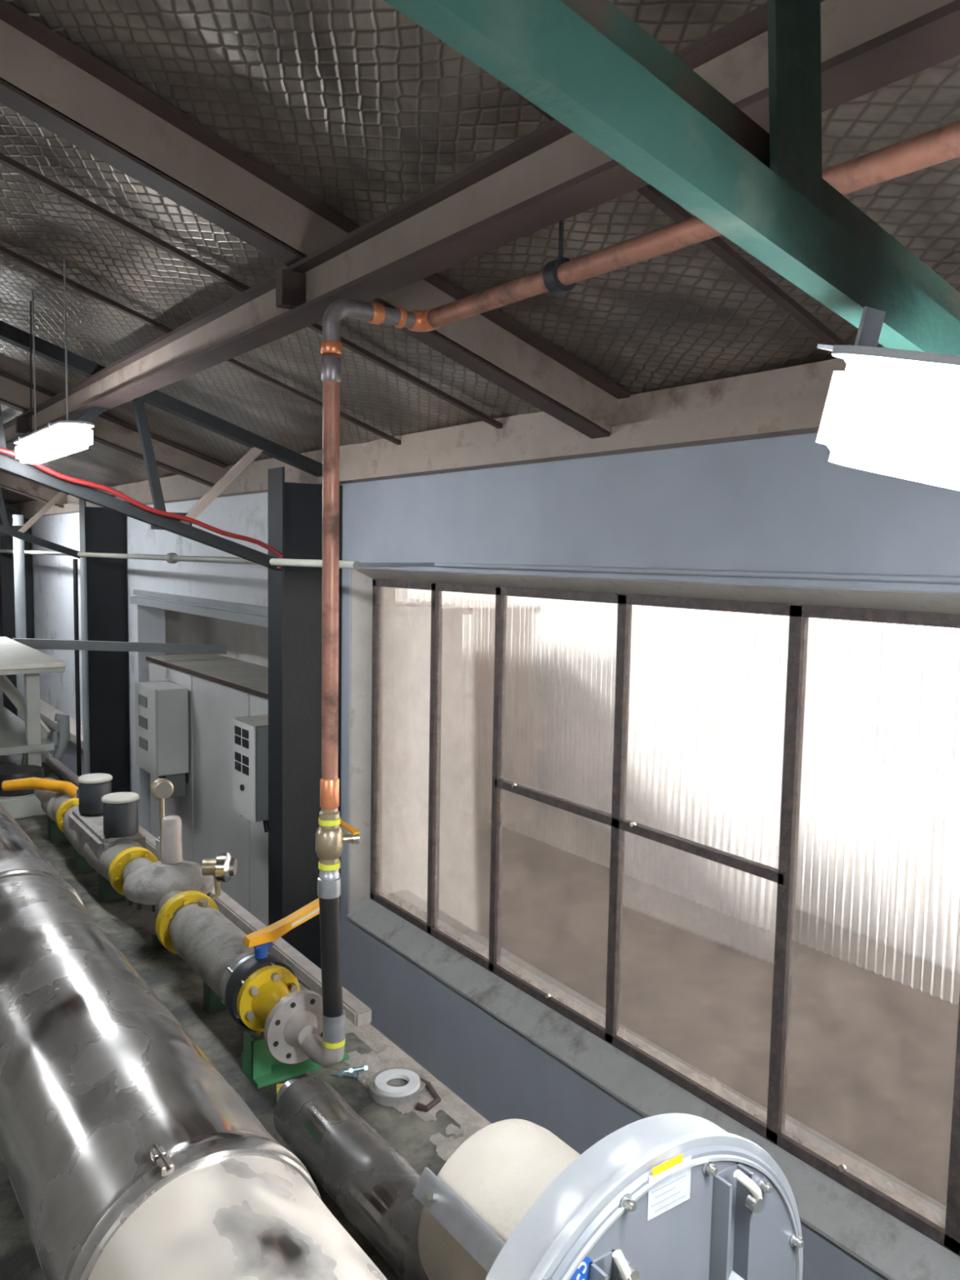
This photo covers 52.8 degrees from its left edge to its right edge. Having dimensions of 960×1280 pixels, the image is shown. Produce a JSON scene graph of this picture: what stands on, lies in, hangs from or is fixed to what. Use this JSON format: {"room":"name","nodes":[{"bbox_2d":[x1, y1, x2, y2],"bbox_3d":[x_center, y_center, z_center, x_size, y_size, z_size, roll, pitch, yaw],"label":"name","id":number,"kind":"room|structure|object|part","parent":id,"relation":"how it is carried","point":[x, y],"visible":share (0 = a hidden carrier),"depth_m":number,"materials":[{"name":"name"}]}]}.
{"room":"industrial plant room","nodes":[
{"label":"industrial plant room","id":0,"kind":"room"},
{"bbox_2d":[164,609,267,666],"bbox_3d":[-1.885,0.902,8.674,0.600,2.640,4.500,-3,6,-35],"label":"wall","id":1,"kind":"structure","parent":0,"point":[247,642],"depth_m":10.10,"materials":[{"name":"paint"}]},
{"bbox_2d":[0,0,959,504],"bbox_3d":[-3.894,-1.916,7.387,3.960,1.353,23.600,-3,6,-35],"label":"ceiling","id":2,"kind":"structure","parent":0,"point":[357,104],"depth_m":3.03,"materials":[{"name":"metal"}]},
{"bbox_2d":[13,258,93,463],"bbox_3d":[-2.014,-1.278,4.527,0.164,0.825,1.120,-3,6,-35],"label":"lamp","id":3,"kind":"object","parent":2,"relation":"hanging from","point":[60,438],"visible":1,"depth_m":4.32,"materials":[{"name":"grey plastic"}]},
{"bbox_2d":[15,427,93,463],"bbox_3d":[-2.020,-0.905,4.559,0.135,0.076,1.104,-3,6,-35],"label":"diffuser","id":4,"kind":"object","parent":3,"relation":"attached to","point":[46,444],"depth_m":4.35,"materials":[{"name":"white plastic"}]},
{"bbox_2d":[0,245,400,444],"bbox_3d":[-1.884,-1.618,4.315,3.656,1.224,0.035,-3,6,-35],"label":"batten","id":5,"kind":"object","parent":2,"relation":"attached to","point":[3,251],"visible":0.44,"depth_m":4.56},
{"bbox_2d":[0,152,502,428],"bbox_3d":[-1.338,-1.543,3.553,3.656,1.224,0.035,-3,6,-35],"label":"batten","id":6,"kind":"object","parent":2,"relation":"attached to","point":[5,160],"visible":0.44,"depth_m":3.71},
{"bbox_2d":[511,88,848,345],"bbox_3d":[-0.218,-1.388,1.989,3.656,1.224,0.035,-3,6,-35],"label":"batten","id":7,"kind":"object","parent":2,"relation":"attached to","point":[672,209],"visible":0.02,"depth_m":2.71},
{"bbox_2d":[27,432,959,1279],"bbox_3d":[-2.440,0.382,8.656,0.287,3.660,23.200,-3,6,-35],"label":"wall","id":8,"kind":"structure","parent":0,"point":[778,504],"depth_m":4.63,"materials":[{"name":"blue paint"}]},
{"bbox_2d":[40,698,83,749],"bbox_3d":[-5.152,1.105,12.154,0.180,0.160,4.500,-3,6,-35],"label":"trim","id":9,"kind":"structure","parent":8,"relation":"attached to","point":[47,712],"depth_m":12.70,"materials":[{"name":"grey metal"}]},
{"bbox_2d":[44,722,84,775],"bbox_3d":[-5.125,1.522,12.215,0.105,0.680,4.500,-3,6,-35],"label":"wall","id":10,"kind":"structure","parent":8,"relation":"attached to","point":[68,759],"depth_m":12.13,"materials":[{"name":"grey paint"}]},
{"bbox_2d":[129,589,267,626],"bbox_3d":[-2.312,-0.276,8.165,0.080,0.140,4.160,-3,6,-35],"label":"trim","id":11,"kind":"structure","parent":8,"relation":"attached to","point":[247,618],"depth_m":8.10,"materials":[{"name":"grey paint"}]},
{"bbox_2d":[5,358,846,518],"bbox_3d":[-2.570,-1.324,8.394,0.120,0.220,23.200,-3,6,-35],"label":"wooden beam","id":12,"kind":"structure","parent":8,"relation":"attached to","point":[790,401],"depth_m":4.15,"materials":[{"name":"beige wood"}]},
{"bbox_2d":[0,549,959,583],"bbox_3d":[-2.710,-0.709,8.293,0.494,0.084,16.300,-3,6,-35],"label":"conduit","id":13,"kind":"object","parent":8,"relation":"attached to","point":[171,557],"visible":0.98,"depth_m":4.46,"materials":[{"name":"grey metal"}]},
{"bbox_2d":[346,898,959,1279],"bbox_3d":[0.812,1.942,4.174,0.298,0.130,5.350,-3,6,-35],"label":"window sill","id":14,"kind":"structure","parent":8,"relation":"attached to","point":[896,1251],"depth_m":4.17,"materials":[{"name":"concrete"}]},
{"bbox_2d":[347,568,959,914],"bbox_3d":[0.837,0.873,4.085,0.285,2.245,5.360,-3,6,-35],"label":"trim","id":15,"kind":"structure","parent":8,"relation":"attached to","point":[362,579],"depth_m":5.15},
{"bbox_2d":[369,578,959,1256],"bbox_3d":[0.842,0.857,4.064,0.059,2.070,5.272,-3,6,-35],"label":"window","id":16,"kind":"structure","parent":8,"relation":"in","point":[719,840],"depth_m":3.93,"materials":[{"name":"glass"}]},
{"bbox_3d":[-0.466,0.674,5.910,0.001,1.990,0.654,-3,6,-35],"label":"pane","id":17,"kind":"part","parent":16,"relation":"part of","materials":[{"name":"clear glass"}]},
{"bbox_3d":[-0.085,0.727,5.379,0.001,1.990,0.584,-3,6,-35],"label":"pane","id":18,"kind":"part","parent":16,"relation":"part of","materials":[{"name":"clear glass"}]},
{"bbox_3d":[0.353,1.292,4.799,0.001,0.980,0.884,-3,6,-35],"label":"pane","id":19,"kind":"part","parent":16,"relation":"part of","materials":[{"name":"clear glass"}]},
{"bbox_3d":[0.370,0.286,4.712,0.001,0.980,0.884,-3,6,-35],"label":"pane","id":20,"kind":"part","parent":16,"relation":"part of","materials":[{"name":"clear glass"}]},
{"bbox_3d":[0.884,1.366,4.057,0.001,0.980,0.874,-3,6,-35],"label":"pane","id":21,"kind":"part","parent":16,"relation":"part of","materials":[{"name":"clear glass"}]},
{"bbox_3d":[0.901,0.360,3.970,0.001,0.980,0.874,-3,6,-35],"label":"pane","id":22,"kind":"part","parent":16,"relation":"part of","materials":[{"name":"clear glass"}]},
{"bbox_3d":[1.363,0.928,3.357,0.001,1.990,0.674,-3,6,-35],"label":"pane","id":23,"kind":"part","parent":16,"relation":"part of","materials":[{"name":"clear glass"}]},
{"bbox_3d":[-5.267,2.403,6.832,8.630,0.150,23.600,-3,6,-35],"label":"floor","id":24,"kind":"structure","parent":0,"visible":0},
{"bbox_2d":[0,515,33,715],"bbox_3d":[-6.751,-0.091,14.049,0.458,3.520,0.260,-3,6,-35],"label":"steel column","id":25,"kind":"structure","parent":24,"relation":"on","point":[7,620],"depth_m":13.91,"materials":[{"name":"metal"}]},
{"bbox_2d":[4,503,22,514],"bbox_3d":[-8.010,-2.067,12.901,3.682,1.843,0.090,-3,6,-35],"label":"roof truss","id":26,"kind":"object","parent":25,"relation":"attached to","point":[7,507],"visible":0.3,"depth_m":13.83,"materials":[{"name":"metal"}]},
{"bbox_3d":[-6.758,0.223,14.075,0.455,2.890,0.260,-3,6,-35],"label":"stiffener plate","id":27,"kind":"part","parent":25,"relation":"part of","materials":[{"name":"black metal"}]},
{"bbox_2d":[12,515,26,721],"bbox_3d":[-5.638,0.175,11.899,0.119,3.400,0.119,-3,6,-35],"label":"vent pipe","id":28,"kind":"object","parent":24,"relation":"on","point":[18,520],"visible":0.34,"depth_m":11.79,"materials":[{"name":"white metal"}]},
{"bbox_2d":[72,556,89,776],"bbox_3d":[-4.051,0.620,9.863,0.143,2.920,0.059,3,5,19],"label":"downpipe","id":29,"kind":"object","parent":24,"relation":"on","point":[82,560],"visible":0.66,"depth_m":9.81,"materials":[{"name":"grey metal"}]},
{"bbox_2d":[79,498,129,792],"bbox_3d":[-3.954,0.297,10.143,0.458,3.520,0.260,-3,6,-35],"label":"steel column","id":30,"kind":"structure","parent":24,"relation":"on","point":[102,530],"depth_m":10.06,"materials":[{"name":"metal"}]},
{"bbox_2d":[0,456,115,559],"bbox_3d":[-5.213,-1.680,8.995,3.682,1.843,0.090,-3,6,-35],"label":"roof truss","id":31,"kind":"object","parent":30,"relation":"attached to","point":[17,531],"visible":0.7,"depth_m":9.59,"materials":[{"name":"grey metal"}]},
{"bbox_3d":[-4.585,-1.075,9.505,0.230,0.100,0.024,-3,6,-35],"label":"gusset plate","id":32,"kind":"part","parent":31,"relation":"part of","materials":[{"name":"grey metal"}]},
{"bbox_3d":[-3.960,0.611,10.169,0.455,2.890,0.260,-3,6,-35],"label":"stiffener plate","id":33,"kind":"part","parent":30,"relation":"part of","materials":[{"name":"black metal"}]},
{"bbox_2d":[146,653,258,862],"bbox_3d":[-2.748,1.163,9.568,0.688,1.935,1.290,-3,6,-35],"label":"tall cabinet","id":34,"kind":"object","parent":24,"relation":"on","point":[174,668],"visible":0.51,"depth_m":9.17,"materials":[{"name":"metal"}]},
{"bbox_2d":[12,638,227,653],"bbox_3d":[-3.346,0.062,9.148,1.956,0.225,0.080,-3,6,-35],"label":"cable tray","id":35,"kind":"object","parent":34,"relation":"attached to","point":[55,644],"visible":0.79,"depth_m":9.09,"materials":[{"name":"grey paint"}]},
{"bbox_2d":[134,680,188,798],"bbox_3d":[-2.956,0.912,8.981,0.308,1.010,0.620,-3,6,-35],"label":"control box","id":36,"kind":"object","parent":34,"relation":"attached to","point":[162,707],"visible":0.99,"depth_m":8.77,"materials":[{"name":"paint"}]},
{"bbox_3d":[-3.067,0.812,8.892,0.015,0.800,0.620,-3,6,-35],"label":"panel","id":37,"kind":"part","parent":36,"relation":"part of","materials":[{"name":"grey plastic"}]},
{"bbox_3d":[-3.009,0.235,9.290,0.008,0.037,1.286,-3,6,-35],"label":"edge trim","id":38,"kind":"part","parent":34,"relation":"part of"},
{"bbox_3d":[-3.001,1.159,9.387,0.016,1.805,1.270,-3,6,-35],"label":"door","id":39,"kind":"part","parent":34,"relation":"part of","materials":[{"name":"paint"}]},
{"bbox_3d":[-2.712,1.195,8.950,0.023,0.260,0.036,-3,6,-35],"label":"handle","id":40,"kind":"part","parent":34,"relation":"part of","materials":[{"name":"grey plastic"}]},
{"bbox_2d":[189,665,267,912],"bbox_3d":[-1.982,1.269,8.498,0.688,1.935,1.330,-3,6,-35],"label":"tall cabinet","id":41,"kind":"object","parent":24,"relation":"on","point":[220,695],"visible":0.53,"depth_m":8.32,"materials":[{"name":"metal"}]},
{"bbox_3d":[-2.243,0.341,8.220,0.008,0.037,1.326,-3,6,-35],"label":"edge trim","id":42,"kind":"part","parent":41,"relation":"part of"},
{"bbox_2d":[0,751,492,1279],"bbox_3d":[-2.726,1.920,4.285,2.990,1.340,14.200,-3,6,-35],"label":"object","id":43,"kind":"structure","parent":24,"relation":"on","point":[174,982],"depth_m":3.50,"materials":[{"name":"concrete"}]},
{"bbox_2d":[0,764,47,819],"bbox_3d":[-3.018,0.984,6.328,0.350,0.278,0.400,-3,6,-35],"label":"drum","id":44,"kind":"object","parent":43,"relation":"on","point":[20,804],"visible":0.63,"depth_m":6.19,"materials":[{"name":"metal"}]},
{"bbox_2d":[0,636,70,766],"bbox_3d":[-3.949,0.534,7.621,0.865,0.918,2.350,-3,6,-35],"label":"bench","id":45,"kind":"object","parent":43,"relation":"on","point":[30,736],"depth_m":6.91,"materials":[{"name":"white metal"}]},
{"bbox_3d":[-4.346,0.468,8.709,0.085,0.848,0.085,-3,6,-35],"label":"leg","id":46,"kind":"part","parent":45,"relation":"part of","materials":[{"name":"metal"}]},
{"bbox_2d":[0,703,54,755],"bbox_3d":[-3.978,0.685,7.572,0.750,0.050,2.220,-3,6,-35],"label":"shelf","id":47,"kind":"object","parent":45,"relation":"attached to","point":[12,728],"depth_m":7.01,"materials":[{"name":"metal"}]},
{"bbox_3d":[-3.947,0.138,7.559,0.825,0.043,2.290,-3,6,-35],"label":"rail","id":48,"kind":"part","parent":45,"relation":"part of","materials":[{"name":"metal"}]},
{"bbox_3d":[-3.167,0.649,6.857,0.085,0.848,0.085,-3,6,-35],"label":"leg","id":49,"kind":"part","parent":45,"relation":"part of","materials":[{"name":"metal"}]},
{"bbox_3d":[-3.007,0.693,6.948,0.122,0.342,0.090,-3,6,-35],"label":"pump bracket","id":50,"kind":"part","parent":45,"relation":"part of","materials":[{"name":"grey metal"}]},
{"bbox_2d":[21,751,48,764],"bbox_3d":[-3.538,0.826,7.704,0.210,0.338,0.060,-3,6,-35],"label":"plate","id":51,"kind":"object","parent":43,"relation":"on","point":[44,754],"visible":0.02,"depth_m":7.71,"materials":[{"name":"metal"}]},
{"bbox_2d":[1,777,78,843],"bbox_3d":[-2.571,0.991,5.685,0.408,0.392,0.762,-3,6,-35],"label":"shutoff valve","id":52,"kind":"object","parent":43,"relation":"on","point":[51,793],"visible":0.56,"depth_m":5.60,"materials":[{"name":"metal"}]},
{"bbox_3d":[-2.524,0.853,5.602,0.500,0.101,0.096,2,5,11],"label":"handle","id":53,"kind":"part","parent":52,"relation":"part of","materials":[{"name":"yellow metal"}]},
{"bbox_2d":[55,797,79,833],"bbox_3d":[-2.265,0.995,5.434,0.210,0.210,0.064,-3,6,-35],"label":"flange","id":54,"kind":"object","parent":52,"relation":"attached to","point":[60,812],"visible":0.33,"depth_m":5.38,"materials":[{"name":"paint"}]},
{"bbox_2d":[62,773,161,902],"bbox_3d":[-1.905,0.991,4.997,0.320,0.533,1.050,-3,6,-35],"label":"pipe fitting","id":55,"kind":"object","parent":43,"relation":"on","point":[104,824],"visible":0.9,"depth_m":4.74,"materials":[{"name":"grey metal"}]},
{"bbox_2d":[122,815,213,948],"bbox_3d":[-1.365,1.052,4.242,0.380,0.556,0.690,-3,6,-35],"label":"gas regulator","id":56,"kind":"object","parent":43,"relation":"on","point":[150,885],"visible":0.71,"depth_m":4.17,"materials":[{"name":"metal"}]},
{"bbox_2d":[108,846,158,895],"bbox_3d":[-1.615,1.085,4.527,0.224,0.224,0.064,-3,6,-35],"label":"flange","id":57,"kind":"object","parent":56,"relation":"attached to","point":[116,868],"visible":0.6,"depth_m":4.48,"materials":[{"name":"paint"}]},
{"bbox_2d":[151,777,173,857],"bbox_3d":[-1.473,0.826,4.492,0.096,0.368,0.043,-3,6,-35],"label":"pressure gauge","id":58,"kind":"object","parent":56,"relation":"attached to","point":[162,788],"visible":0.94,"depth_m":4.47,"materials":[{"name":"gold metal"}]},
{"bbox_3d":[-1.472,0.871,4.486,0.024,0.280,0.024,-3,6,-35],"label":"stem","id":59,"kind":"part","parent":58,"relation":"part of","materials":[{"name":"gold metal"}]},
{"bbox_2d":[201,852,236,900],"bbox_3d":[-1.151,1.026,4.166,0.204,0.222,0.131,0,5,-13],"label":"brass fitting","id":60,"kind":"object","parent":56,"relation":"attached to","point":[223,868],"visible":0.96,"depth_m":4.14,"materials":[{"name":"silver metal"}]},
{"bbox_3d":[-1.183,1.041,4.158,0.158,0.193,0.096,-3,6,-35],"label":"stem","id":61,"kind":"part","parent":60,"relation":"part of","materials":[{"name":"gold metal"}]},
{"bbox_2d":[0,802,387,1279],"bbox_3d":[-2.220,0.952,4.058,0.440,0.762,13.000,-3,6,-35],"label":"pipe","id":62,"kind":"object","parent":43,"relation":"on","point":[127,1154],"visible":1,"depth_m":1.69,"materials":[{"name":"silver metal"}]},
{"bbox_2d":[168,898,271,1013],"bbox_3d":[-0.980,1.220,3.643,0.224,0.343,0.655,-3,6,-35],"label":"pipe","id":63,"kind":"object","parent":43,"relation":"on","point":[204,938],"visible":0.62,"depth_m":3.59,"materials":[{"name":"grey metal"}]},
{"bbox_2d":[155,890,218,954],"bbox_3d":[-1.179,1.146,3.919,0.250,0.250,0.064,-3,6,-35],"label":"flange","id":64,"kind":"object","parent":63,"relation":"attached to","point":[166,911],"visible":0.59,"depth_m":3.86,"materials":[{"name":"paint"}]},
{"bbox_2d":[221,897,319,1031],"bbox_3d":[-0.628,1.125,3.274,0.399,0.419,0.365,-3,6,-35],"label":"valve","id":65,"kind":"object","parent":63,"relation":"attached to","point":[253,987],"visible":0.58,"depth_m":3.25,"materials":[{"name":"yellow paint"}]},
{"bbox_3d":[-0.656,0.967,3.362,0.330,0.120,0.045,-3,6,-35],"label":"lever","id":66,"kind":"part","parent":65,"relation":"part of","materials":[{"name":"metal"}]},
{"bbox_2d":[276,1083,284,1094],"bbox_3d":[-0.599,1.427,3.073,0.092,0.035,0.040,0,5,-14],"label":"plug","id":67,"kind":"object","parent":43,"relation":"on","point":[278,1086],"visible":0.1,"depth_m":3.06,"materials":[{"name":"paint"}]},
{"bbox_2d":[240,1031,349,1088],"bbox_3d":[-0.619,1.357,3.257,0.330,0.148,0.140,-3,6,-35],"label":"support","id":68,"kind":"object","parent":43,"relation":"on","point":[258,1064],"visible":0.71,"depth_m":3.17,"materials":[{"name":"paint"}]},
{"bbox_3d":[-0.620,1.402,3.261,0.330,0.058,0.140,-3,6,-35],"label":"plate","id":69,"kind":"part","parent":68,"relation":"part of","materials":[{"name":"green paint"}]},
{"bbox_2d":[331,1069,359,1079],"bbox_3d":[-0.444,1.427,3.182,0.087,0.022,0.025,2,5,7],"label":"bolt","id":70,"kind":"object","parent":43,"relation":"on","point":[340,1073],"visible":1,"depth_m":3.18,"materials":[{"name":"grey metal"}]},
{"bbox_2d":[273,1075,429,1279],"bbox_3d":[-0.257,1.406,2.467,0.196,0.201,1.070,-3,6,-35],"label":"pipe","id":71,"kind":"object","parent":43,"relation":"on","point":[373,1184],"visible":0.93,"depth_m":2.46,"materials":[{"name":"silver metal"}]},
{"bbox_2d":[344,1017,491,1160],"bbox_3d":[0.075,1.484,2.700,0.225,0.025,2.250,-3,6,-35],"label":"concrete ledge","id":72,"kind":"object","parent":43,"relation":"on","point":[385,1054],"visible":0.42,"depth_m":3.12,"materials":[{"name":"grey concrete"}]},
{"bbox_2d":[342,1063,368,1072],"bbox_3d":[-0.417,1.425,3.209,0.087,0.022,0.025,-1,5,-22],"label":"bolt","id":73,"kind":"object","parent":72,"relation":"on","point":[364,1067],"visible":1,"depth_m":3.21,"materials":[{"name":"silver metal"}]},
{"bbox_2d":[368,1067,426,1106],"bbox_3d":[-0.266,1.435,3.111,0.184,0.028,0.184,-3,6,-35],"label":"flange","id":74,"kind":"object","parent":72,"relation":"on","point":[375,1095],"visible":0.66,"depth_m":3.06,"materials":[{"name":"grey metal"}]},
{"bbox_2d":[374,1068,420,1097],"bbox_3d":[-0.264,1.415,3.095,0.144,0.014,0.144,-3,6,-35],"label":"flange gasket","id":75,"kind":"object","parent":74,"relation":"on","point":[381,1086],"visible":1,"depth_m":3.08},
{"bbox_2d":[415,1077,440,1111],"bbox_3d":[-0.178,1.434,3.087,0.085,0.027,0.220,0,5,-14],"label":"rod","id":76,"kind":"object","parent":72,"relation":"on","point":[437,1099],"visible":0.82,"depth_m":3.02,"materials":[{"name":"metal"}]},
{"bbox_2d":[412,1113,804,1279],"bbox_3d":[0.177,1.181,1.723,0.736,0.793,0.572,-3,6,-35],"label":"vessel","id":77,"kind":"object","parent":43,"relation":"on","point":[666,1196],"visible":1,"depth_m":1.58,"materials":[{"name":"metal"}]},
{"bbox_3d":[0.123,1.145,1.796,0.356,0.356,0.385,-3,6,-35],"label":"motor","id":78,"kind":"part","parent":77,"relation":"part of","materials":[{"name":"beige metal"}]},
{"bbox_2d":[246,685,268,926],"bbox_3d":[-1.216,1.375,7.429,0.688,1.935,1.290,-3,6,-35],"label":"tall cabinet","id":79,"kind":"object","parent":24,"relation":"on","point":[258,695],"visible":0.12,"depth_m":7.62,"materials":[{"name":"metal"}]},
{"bbox_2d":[232,714,268,832],"bbox_3d":[-1.557,1.172,7.004,0.360,1.205,0.400,-3,6,-35],"label":"control box","id":80,"kind":"object","parent":79,"relation":"attached to","point":[250,733],"visible":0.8,"depth_m":6.80,"materials":[{"name":"grey metal"}]},
{"bbox_3d":[-1.692,1.050,6.889,0.016,0.044,0.044,-3,6,-35],"label":"knob","id":81,"kind":"part","parent":80,"relation":"part of","materials":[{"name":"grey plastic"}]},
{"bbox_3d":[-1.680,0.925,6.891,0.015,0.680,0.400,-3,6,-35],"label":"panel","id":82,"kind":"part","parent":80,"relation":"part of","materials":[{"name":"paint"}]},
{"bbox_3d":[-1.476,0.447,7.150,0.008,0.037,1.286,-3,6,-35],"label":"edge trim","id":83,"kind":"part","parent":79,"relation":"part of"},
{"bbox_2d":[267,466,342,968],"bbox_3d":[-1.150,0.685,6.229,0.458,3.520,0.260,-3,6,-35],"label":"steel column","id":84,"kind":"structure","parent":24,"relation":"on","point":[295,510],"depth_m":6.11,"materials":[{"name":"metal"}]},
{"bbox_2d":[0,320,322,570],"bbox_3d":[-2.409,-1.291,5.082,3.682,1.843,0.090,-3,6,-35],"label":"roof truss","id":85,"kind":"object","parent":84,"relation":"attached to","point":[10,334],"visible":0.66,"depth_m":5.49,"materials":[{"name":"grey metal"}]},
{"bbox_2d":[0,447,283,568],"bbox_3d":[-2.382,-0.916,5.039,2.916,1.069,0.046,-3,6,-35],"label":"hose","id":86,"kind":"object","parent":85,"relation":"hanging from","point":[3,451],"visible":0.92,"depth_m":5.41,"materials":[{"name":"red rubber"}]},
{"bbox_3d":[-1.781,-0.686,5.591,0.230,0.100,0.024,-3,6,-35],"label":"gusset plate","id":87,"kind":"part","parent":85,"relation":"part of","materials":[{"name":"grey metal"}]},
{"bbox_2d":[3,0,959,450],"bbox_3d":[-3.715,-1.575,7.549,0.155,0.155,23.200,-3,6,-35],"label":"beam","id":88,"kind":"structure","parent":85,"relation":"attached to","point":[551,175],"depth_m":2.33,"materials":[{"name":"beige metal"}]},
{"bbox_2d":[0,469,67,507],"bbox_3d":[-6.474,-2.210,10.717,3.640,1.385,0.180,-3,6,-35],"label":"rafter","id":89,"kind":"object","parent":88,"relation":"on","point":[13,482],"visible":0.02,"depth_m":11.53,"materials":[{"name":"beige metal"}]},
{"bbox_2d":[0,370,227,487],"bbox_3d":[-3.456,-1.792,6.503,3.640,1.385,0.180,-3,6,-35],"label":"rafter","id":90,"kind":"object","parent":88,"relation":"on","point":[15,393],"visible":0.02,"depth_m":7.13,"materials":[{"name":"brown wood"}]},
{"bbox_2d":[0,0,631,439],"bbox_3d":[-0.885,-1.436,2.914,3.640,1.385,0.180,-3,6,-35],"label":"rafter","id":91,"kind":"object","parent":88,"relation":"on","point":[47,79],"visible":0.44,"depth_m":2.97,"materials":[{"name":"brown wood"}]},
{"bbox_2d":[297,120,959,1068],"bbox_3d":[1.133,0.214,0.906,0.399,2.603,5.319,-3,6,-35],"label":"gas pipe","id":92,"kind":"object","parent":88,"relation":"attached to","point":[562,274],"visible":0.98,"depth_m":2.78,"materials":[{"name":"orange metal"}]},
{"bbox_2d":[263,990,322,1063],"bbox_3d":[-0.560,1.231,3.054,0.224,0.224,0.082,-3,6,-35],"label":"flange","id":93,"kind":"object","parent":92,"relation":"attached to","point":[298,1015],"visible":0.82,"depth_m":3.04,"materials":[{"name":"metal"}]},
{"bbox_2d":[322,1008,345,1043],"bbox_3d":[-0.446,1.177,2.956,0.068,0.080,0.068,-3,6,-35],"label":"socket","id":94,"kind":"object","parent":92,"relation":"attached to","point":[333,1023],"depth_m":2.93,"materials":[{"name":"grey metal"}]},
{"bbox_3d":[-0.409,0.572,2.966,0.020,0.017,0.131,-3,6,-35],"label":"lever","id":95,"kind":"part","parent":92,"relation":"part of","materials":[{"name":"metal"}]},
{"bbox_3d":[-1.157,0.999,6.255,0.455,2.890,0.260,-3,6,-35],"label":"stiffener plate","id":96,"kind":"part","parent":84,"relation":"part of","materials":[{"name":"black metal"}]},
{"bbox_3d":[1.624,1.069,2.355,0.458,3.520,0.260,-3,6,-35],"label":"steel column","id":97,"kind":"structure","parent":24,"relation":"on","visible":0},
{"bbox_2d":[383,0,959,355],"bbox_3d":[0.380,-0.988,1.183,3.682,1.738,0.095,-3,6,-35],"label":"steel beam","id":98,"kind":"structure","parent":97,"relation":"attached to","point":[587,64],"depth_m":1.12,"materials":[{"name":"metal"}]},
{"bbox_2d":[816,306,959,490],"bbox_3d":[0.838,-0.444,0.746,0.260,1.122,1.300,-3,6,-35],"label":"lamp","id":99,"kind":"object","parent":98,"relation":"hanging from","point":[894,412],"visible":1,"depth_m":1.08,"materials":[{"name":"grey plastic"}]},
{"bbox_2d":[816,370,959,490],"bbox_3d":[0.831,-0.086,0.777,0.245,0.106,1.284,-3,20,-35],"label":"diffuser","id":100,"kind":"object","parent":99,"relation":"attached to","point":[905,424],"depth_m":1.08,"materials":[{"name":"white plastic"}]}
]}

